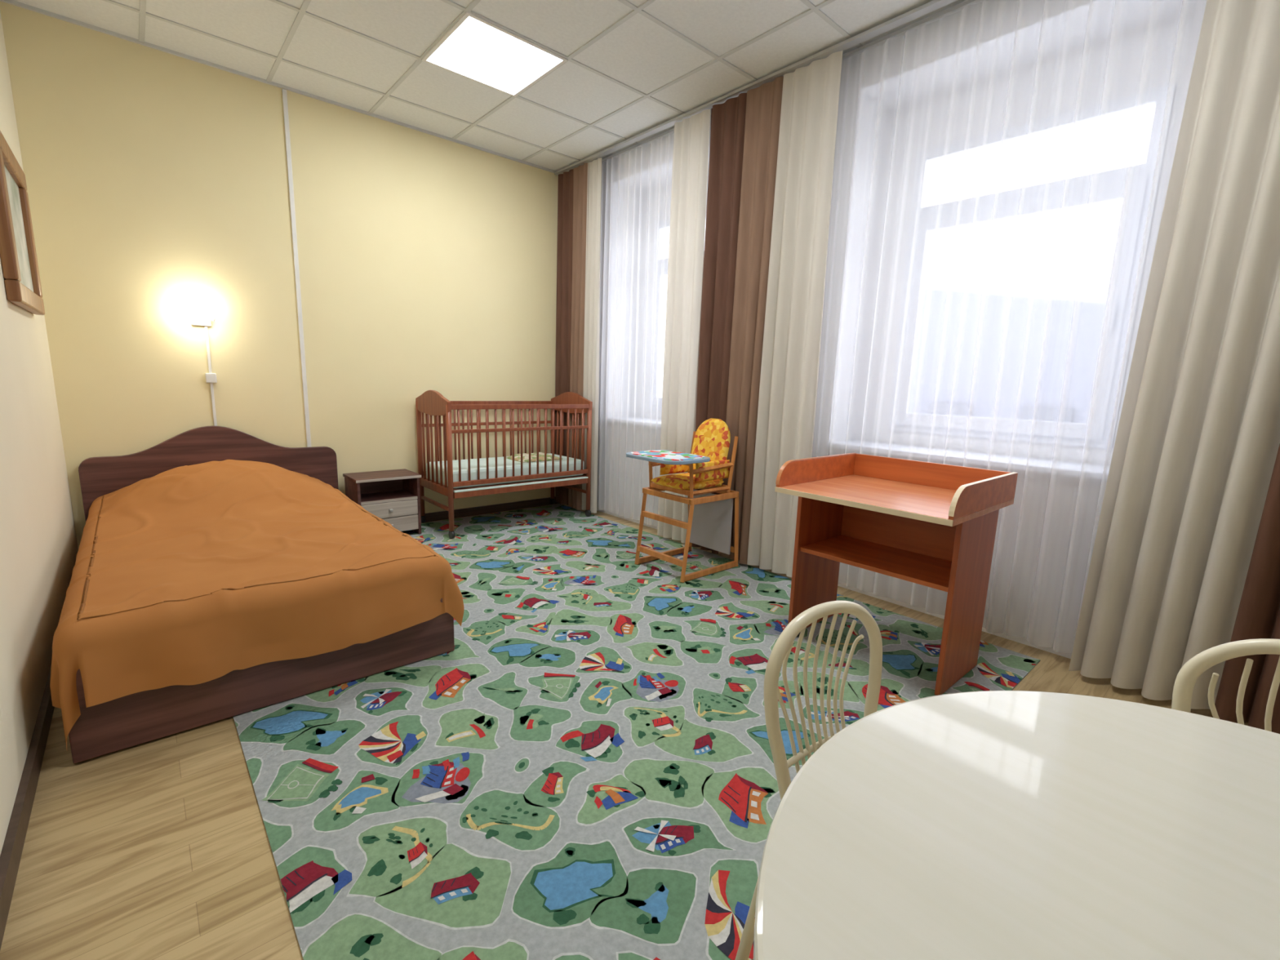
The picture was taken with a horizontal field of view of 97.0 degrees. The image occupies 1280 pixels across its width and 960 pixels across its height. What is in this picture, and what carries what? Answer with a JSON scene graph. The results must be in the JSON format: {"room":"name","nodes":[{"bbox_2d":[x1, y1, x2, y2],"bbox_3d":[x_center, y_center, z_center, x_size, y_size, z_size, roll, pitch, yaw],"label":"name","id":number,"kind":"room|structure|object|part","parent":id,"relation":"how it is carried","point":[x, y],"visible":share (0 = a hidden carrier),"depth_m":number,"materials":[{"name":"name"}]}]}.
{"room":"bedroom with crib","nodes":[
{"label":"bedroom with crib","id":0,"kind":"room"},
{"bbox_2d":[0,11,78,855],"bbox_3d":[-1.236,-0.465,0.733,0.150,2.980,6.250,-7,13,-41],"label":"wall","id":1,"kind":"structure","parent":0,"point":[39,548],"depth_m":2.07,"materials":[{"name":"beige paint"}]},
{"bbox_2d":[0,130,44,315],"bbox_3d":[-2.627,-1.052,2.389,0.040,0.640,0.800,-7,13,-41],"label":"framed picture","id":2,"kind":"object","parent":1,"relation":"attached to","point":[18,255],"visible":1,"depth_m":2.36,"materials":[{"name":"brown wood"}]},
{"bbox_2d":[0,665,54,949],"bbox_3d":[-1.219,0.961,1.038,0.018,0.070,6.250,-7,13,-41],"label":"baseboard","id":3,"kind":"structure","parent":1,"relation":"attached to","point":[14,842],"depth_m":1.47,"materials":[{"name":"brown wood"}]},
{"bbox_2d":[0,0,558,548],"bbox_3d":[-1.869,-1.123,4.380,4.100,2.980,0.150,-7,13,-41],"label":"wall","id":4,"kind":"structure","parent":0,"point":[157,181],"depth_m":3.69,"materials":[{"name":"yellow paint"}]},
{"bbox_2d":[177,301,217,426],"bbox_3d":[-2.711,-0.646,3.521,0.194,0.885,0.145,-7,13,-41],"label":"wall sconce","id":5,"kind":"object","parent":4,"relation":"attached to","point":[199,313],"visible":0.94,"depth_m":3.47,"materials":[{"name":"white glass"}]},
{"bbox_3d":[-2.692,-1.026,3.443,0.190,0.110,0.120,-7,13,-41],"label":"lamp shade","id":6,"kind":"part","parent":5,"relation":"part of","materials":[{"name":"white glass"}]},
{"bbox_3d":[-2.727,-0.593,3.608,0.015,0.750,0.012,-7,13,-41],"label":"cord","id":7,"kind":"part","parent":5,"relation":"part of","materials":[{"name":"white plastic"}]},
{"bbox_2d":[281,88,311,447],"bbox_3d":[-2.321,-1.074,3.873,0.025,2.890,0.014,-7,13,-41],"label":"cable conduit","id":8,"kind":"object","parent":4,"relation":"attached to","point":[284,91],"visible":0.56,"depth_m":3.80,"materials":[{"name":"white plastic"}]},
{"bbox_2d":[424,497,559,522],"bbox_3d":[-1.983,0.337,4.460,3.432,0.070,0.018,-7,13,-41],"label":"baseboard","id":9,"kind":"structure","parent":4,"relation":"attached to","point":[442,515],"depth_m":5.01,"materials":[{"name":"brown wood"}]},
{"bbox_2d":[13,0,967,171],"bbox_3d":[0.294,-2.170,1.760,4.100,0.120,6.550,-7,13,-41],"label":"ceiling","id":10,"kind":"structure","parent":0,"point":[640,54],"depth_m":3.12,"materials":[{"name":"tile"}]},
{"bbox_2d":[426,16,561,94],"bbox_3d":[-0.830,-2.396,3.226,0.560,0.009,0.560,-7,13,-41],"label":"ceiling light","id":11,"kind":"object","parent":10,"relation":"in","point":[477,51],"visible":1,"depth_m":3.20,"materials":[{"name":"white plastic"}]},
{"bbox_2d":[421,11,568,97],"bbox_3d":[-0.830,-2.395,3.226,0.600,0.012,0.600,-7,13,-41],"label":"rim","id":12,"kind":"object","parent":10,"relation":"attached to","point":[460,21],"visible":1,"depth_m":3.12,"materials":[{"name":"white plastic"}]},
{"bbox_2d":[0,0,995,173],"bbox_3d":[0.161,-2.087,1.657,3.450,0.015,6.250,-7,13,-41],"label":"grid","id":13,"kind":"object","parent":10,"relation":"attached to","point":[302,11],"depth_m":3.17,"materials":[{"name":"white metal"}]},
{"bbox_2d":[554,0,983,175],"bbox_3d":[1.346,-2.218,2.715,0.140,0.016,6.180,-7,13,-41],"label":"track","id":14,"kind":"object","parent":10,"relation":"attached to","point":[931,6],"visible":0.72,"depth_m":3.04,"materials":[{"name":"metal"}]},
{"bbox_2d":[555,157,601,513],"bbox_3d":[-0.558,-1.179,4.977,0.070,2.918,0.609,-7,13,-41],"label":"drapes","id":15,"kind":"object","parent":14,"relation":"hanging from","point":[580,188],"visible":0.84,"depth_m":4.90,"materials":[{"name":"brown fabric"}]},
{"bbox_3d":[-0.679,-1.207,5.113,0.065,2.917,0.240,-7,13,-41],"label":"brown panel","id":16,"kind":"part","parent":15,"relation":"part of","materials":[{"name":"brown fabric"}]},
{"bbox_3d":[-0.536,-1.175,4.953,0.070,2.918,0.221,-7,13,-41],"label":"brown lining panel","id":17,"kind":"part","parent":15,"relation":"part of","materials":[{"name":"brown fabric"}]},
{"bbox_3d":[-0.411,-1.149,4.829,0.046,2.916,0.187,-7,13,-41],"label":"beige panel","id":18,"kind":"part","parent":15,"relation":"part of","materials":[{"name":"beige fabric"}]},
{"bbox_2d":[598,122,711,525],"bbox_3d":[0.066,-1.072,4.414,0.051,2.897,1.470,-7,13,-41],"label":"sheer curtain","id":19,"kind":"object","parent":14,"relation":"hanging from","point":[659,142],"visible":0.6,"depth_m":4.58,"materials":[{"name":"white fabric"}]},
{"bbox_2d":[657,49,843,577],"bbox_3d":[0.608,-0.916,3.689,0.083,2.920,1.257,-7,13,-41],"label":"drapes","id":20,"kind":"object","parent":14,"relation":"hanging from","point":[744,318],"visible":0.84,"depth_m":3.54,"materials":[{"name":"beige fabric"}]},
{"bbox_3d":[0.295,-0.987,4.025,0.056,2.916,0.328,-7,13,-41],"label":"beige panel","id":21,"kind":"part","parent":20,"relation":"part of","materials":[{"name":"beige fabric"}]},
{"bbox_3d":[0.514,-0.939,3.794,0.080,2.916,0.304,-7,13,-41],"label":"brown panel","id":22,"kind":"part","parent":20,"relation":"part of","materials":[{"name":"brown fabric"}]},
{"bbox_3d":[0.693,-0.894,3.582,0.066,2.920,0.297,-7,13,-41],"label":"brown lining panel","id":23,"kind":"part","parent":20,"relation":"part of","materials":[{"name":"brown fabric"}]},
{"bbox_3d":[0.897,-0.851,3.360,0.053,2.916,0.373,-8,14,-43],"label":"beige panel","id":24,"kind":"part","parent":20,"relation":"part of","materials":[{"name":"beige fabric"}]},
{"bbox_2d":[816,0,1202,652],"bbox_3d":[1.523,-0.740,2.796,0.062,2.901,1.702,-7,13,-41],"label":"sheer curtain","id":25,"kind":"object","parent":14,"relation":"hanging from","point":[1117,3],"visible":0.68,"depth_m":2.58,"materials":[{"name":"white fabric"}]},
{"bbox_2d":[1068,0,1279,733],"bbox_3d":[2.251,-0.536,1.813,0.101,2.918,1.052,-7,13,-40],"label":"drapes","id":26,"kind":"object","parent":14,"relation":"hanging from","point":[1185,560],"visible":0.97,"depth_m":2.05,"materials":[{"name":"beige fabric"}]},
{"bbox_3d":[2.391,-0.504,1.647,0.100,2.917,0.613,-7,13,-41],"label":"brown panel","id":27,"kind":"part","parent":26,"relation":"part of","materials":[{"name":"brown fabric"}]},
{"bbox_2d":[0,503,1248,959],"bbox_3d":[0.197,0.873,2.292,4.100,0.100,6.550,-7,13,-41],"label":"floor","id":28,"kind":"structure","parent":0,"point":[158,849],"depth_m":1.42,"materials":[{"name":"laminate"}]},
{"bbox_2d":[232,503,1040,959],"bbox_3d":[-0.536,0.653,3.097,2.825,0.008,3.930,-7,13,-41],"label":"carpet","id":29,"kind":"object","parent":28,"relation":"on","point":[588,772],"visible":0.64,"depth_m":1.81,"materials":[{"name":"carpet"}]},
{"bbox_2d":[49,426,464,763],"bbox_3d":[-1.956,0.228,2.862,1.335,0.820,2.332,-7,13,-41],"label":"double bed","id":30,"kind":"object","parent":29,"relation":"on","point":[219,573],"visible":1,"depth_m":2.18,"materials":[{"name":"orange fabric"}]},
{"bbox_3d":[-2.713,0.056,3.706,1.335,0.820,0.040,-7,13,-41],"label":"headboard","id":31,"kind":"part","parent":30,"relation":"part of","materials":[{"name":"brown wood"}]},
{"bbox_3d":[-1.263,0.651,2.078,1.190,0.300,0.030,-7,13,-41],"label":"footboard","id":32,"kind":"part","parent":30,"relation":"part of","materials":[{"name":"brown wood"}]},
{"bbox_2d":[342,468,421,533],"bbox_3d":[-1.905,0.180,4.213,0.450,0.452,0.338,-7,13,-41],"label":"nightstand","id":33,"kind":"object","parent":29,"relation":"on","point":[393,496],"visible":0.81,"depth_m":4.18,"materials":[{"name":"brown wood"}]},
{"bbox_3d":[-1.812,0.216,4.112,0.390,0.111,0.020,-7,13,-41],"label":"drawer","id":34,"kind":"part","parent":33,"relation":"part of","materials":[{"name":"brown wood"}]},
{"bbox_3d":[-1.816,0.330,4.132,0.390,0.110,0.020,-7,13,-41],"label":"drawer","id":35,"kind":"part","parent":33,"relation":"part of","materials":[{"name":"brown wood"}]},
{"bbox_2d":[415,390,592,538],"bbox_3d":[-1.095,-0.196,4.707,1.280,1.073,0.630,-7,13,-41],"label":"crib","id":36,"kind":"object","parent":29,"relation":"on","point":[456,478],"visible":1,"depth_m":4.49,"materials":[{"name":"brown wood"}]},
{"bbox_3d":[-1.546,-0.575,4.224,0.028,0.188,0.610,-7,13,-41],"label":"headboard panel","id":37,"kind":"part","parent":36,"relation":"part of","materials":[{"name":"brown wood"}]},
{"bbox_3d":[-1.098,-0.091,4.725,1.190,0.140,0.530,-7,13,-41],"label":"mattress","id":38,"kind":"part","parent":36,"relation":"part of","materials":[{"name":"white fabric"}]},
{"bbox_3d":[-1.098,0.008,4.739,1.220,0.060,0.600,-7,13,-41],"label":"frame","id":39,"kind":"part","parent":36,"relation":"part of","materials":[{"name":"brown wood"}]},
{"bbox_2d":[506,452,562,462],"bbox_3d":[-0.905,-0.204,4.855,0.380,0.053,0.300,-7,13,-41],"label":"folded blanket","id":40,"kind":"object","parent":36,"relation":"on","point":[525,455],"depth_m":4.76,"materials":[{"name":"beige fabric"}]},
{"bbox_3d":[-0.616,-0.688,5.037,0.028,0.188,0.610,-7,13,-41],"label":"footboard panel","id":41,"kind":"part","parent":36,"relation":"part of","materials":[{"name":"brown wood"}]},
{"bbox_2d":[626,417,738,582],"bbox_3d":[0.275,0.103,3.582,0.727,0.962,0.517,-7,13,-41],"label":"high chair","id":42,"kind":"object","parent":29,"relation":"on","point":[709,523],"visible":1,"depth_m":3.63,"materials":[{"name":"brown wood"}]},
{"bbox_2d":[626,449,710,464],"bbox_3d":[0.164,-0.140,3.395,0.360,0.024,0.460,-7,13,-41],"label":"tray","id":43,"kind":"object","parent":42,"relation":"on","point":[661,456],"depth_m":3.30,"materials":[{"name":"multicoloured plastic"}]},
{"bbox_2d":[659,463,688,475],"bbox_3d":[0.252,-0.105,3.773,0.320,0.120,0.040,-7,13,-41],"label":"armrest","id":44,"kind":"object","parent":42,"relation":"on","point":[664,468],"depth_m":3.72,"materials":[{"name":"yellow fabric"}]},
{"bbox_2d":[650,472,725,489],"bbox_3d":[0.306,0.007,3.634,0.380,0.070,0.310,-7,13,-41],"label":"seat cushion","id":45,"kind":"object","parent":42,"relation":"on","point":[679,481],"depth_m":3.54,"materials":[{"name":"yellow fabric"}]},
{"bbox_3d":[0.336,-0.112,3.637,0.440,0.359,0.390,-7,13,-41],"label":"seat frame","id":46,"kind":"part","parent":42,"relation":"part of","materials":[{"name":"brown wood"}]},
{"bbox_2d":[688,417,730,486],"bbox_3d":[0.458,-0.193,3.730,0.124,0.420,0.310,-7,13,-41],"label":"cushion","id":47,"kind":"object","parent":42,"relation":"on","point":[712,439],"depth_m":3.67,"materials":[{"name":"yellow fabric"}]},
{"bbox_3d":[0.470,0.277,3.836,0.012,0.380,0.380,-7,13,-41],"label":"play table panel","id":48,"kind":"part","parent":42,"relation":"part of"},
{"bbox_2d":[694,459,729,482],"bbox_3d":[0.456,-0.059,3.545,0.320,0.120,0.040,-7,13,-41],"label":"armrest","id":49,"kind":"object","parent":42,"relation":"on","point":[710,471],"depth_m":3.52,"materials":[{"name":"yellow fabric"}]},
{"bbox_2d":[774,453,1017,695],"bbox_3d":[1.087,0.366,2.519,0.674,0.857,0.740,-7,13,-41],"label":"table","id":50,"kind":"object","parent":29,"relation":"on","point":[931,525],"visible":0.94,"depth_m":2.53,"materials":[{"name":"brown wood"}]},
{"bbox_3d":[0.886,0.377,2.816,0.410,0.721,0.020,-7,13,-41],"label":"panel","id":51,"kind":"part","parent":50,"relation":"part of","materials":[{"name":"brown wood"}]},
{"bbox_2d":[800,534,951,591],"bbox_3d":[1.122,0.359,2.559,0.390,0.020,0.665,-7,13,-41],"label":"shelf","id":52,"kind":"object","parent":50,"relation":"attached to","point":[925,568],"depth_m":2.55,"materials":[{"name":"brown wood"}]},
{"bbox_3d":[1.264,0.194,2.653,0.018,0.281,0.665,-7,13,-41],"label":"panel","id":53,"kind":"part","parent":50,"relation":"part of","materials":[{"name":"brown wood"}]},
{"bbox_3d":[1.338,0.479,2.312,0.410,0.721,0.020,-7,13,-41],"label":"panel","id":54,"kind":"part","parent":50,"relation":"part of","materials":[{"name":"brown wood"}]},
{"bbox_2d":[735,600,882,959],"bbox_3d":[0.460,0.659,0.998,0.380,0.786,0.443,-5,12,-33],"label":"dining chair","id":55,"kind":"object","parent":28,"relation":"on","point":[780,652],"visible":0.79,"depth_m":1.10,"materials":[{"name":"beige wood"}]},
{"bbox_3d":[0.364,0.528,1.127,0.266,0.022,0.032,-5,12,-33],"label":"rail","id":56,"kind":"part","parent":55,"relation":"part of","materials":[{"name":"beige wood"}]},
{"bbox_2d":[753,690,1279,959],"bbox_3d":[0.574,0.777,0.443,1.000,0.752,1.000,-7,13,-41],"label":"dining table","id":57,"kind":"object","parent":28,"relation":"on","point":[981,824],"visible":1,"depth_m":0.58,"materials":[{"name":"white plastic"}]},
{"bbox_2d":[1171,638,1279,731],"bbox_3d":[0.964,0.691,0.809,0.380,0.819,0.443,11,14,43],"label":"dining chair","id":58,"kind":"object","parent":28,"relation":"on","point":[1188,675],"visible":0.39,"depth_m":0.98,"materials":[{"name":"beige wood"}]},
{"bbox_2d":[596,0,1206,658],"bbox_3d":[1.565,-0.803,3.179,0.420,2.980,6.250,-7,13,-41],"label":"wall","id":59,"kind":"structure","parent":0,"point":[1135,15],"depth_m":3.05,"materials":[{"name":"white paint"}]},
{"bbox_2d":[603,417,661,427],"bbox_3d":[0.249,-0.454,4.631,0.364,0.030,1.318,-7,13,-41],"label":"window sill","id":60,"kind":"structure","parent":59,"relation":"attached to","point":[638,420],"depth_m":4.78,"materials":[{"name":"white plastic"}]},
{"bbox_2d":[650,265,667,405],"bbox_3d":[0.447,-1.166,4.569,0.019,1.165,1.000,-7,13,-41],"label":"window","id":61,"kind":"structure","parent":59,"relation":"in","point":[655,366],"depth_m":4.90,"materials":[{"name":"white plastic"}]},
{"bbox_2d":[648,217,706,409],"bbox_3d":[0.481,-1.329,4.566,0.055,1.568,1.078,-7,13,-41],"label":"frame","id":62,"kind":"object","parent":59,"relation":"attached to","point":[661,227],"visible":0.23,"depth_m":4.83,"materials":[{"name":"white plastic"}]},
{"bbox_2d":[825,440,1110,480],"bbox_3d":[1.693,-0.127,3.024,0.364,0.030,1.348,-7,13,-41],"label":"window sill","id":63,"kind":"structure","parent":59,"relation":"attached to","point":[1018,463],"depth_m":2.87,"materials":[{"name":"white plastic"}]},
{"bbox_2d":[893,175,1147,439],"bbox_3d":[1.876,-0.838,2.955,0.049,1.165,1.000,-7,13,-41],"label":"window frame","id":64,"kind":"structure","parent":59,"relation":"in","point":[1111,191],"depth_m":2.79,"materials":[{"name":"white plastic"}]},
{"bbox_3d":[2.175,-0.755,2.609,0.029,0.120,0.020,-7,13,-41],"label":"handle","id":65,"kind":"part","parent":64,"relation":"part of","materials":[{"name":"white plastic"}]},
{"bbox_2d":[888,83,1176,448],"bbox_3d":[1.921,-1.003,2.962,0.055,1.568,1.078,-7,13,-41],"label":"frame","id":66,"kind":"object","parent":59,"relation":"attached to","point":[1156,97],"visible":0.64,"depth_m":2.73,"materials":[{"name":"white plastic"}]},
{"label":"outside","id":67,"kind":"structure","parent":0,"visible":0},
{"bbox_3d":[24.162,-0.670,21.563,55.380,0.200,100.000,-7,13,-41],"label":"snowy ground","id":68,"kind":"structure","parent":67,"visible":0},
{"bbox_2d":[907,288,1106,423],"bbox_3d":[11.744,-2.454,12.087,4.100,5.800,19.000,-7,13,-41],"label":"neighbouring building","id":69,"kind":"structure","parent":68,"relation":"on","point":[1091,312],"depth_m":12.97,"materials":[{"name":"white"}]}
]}

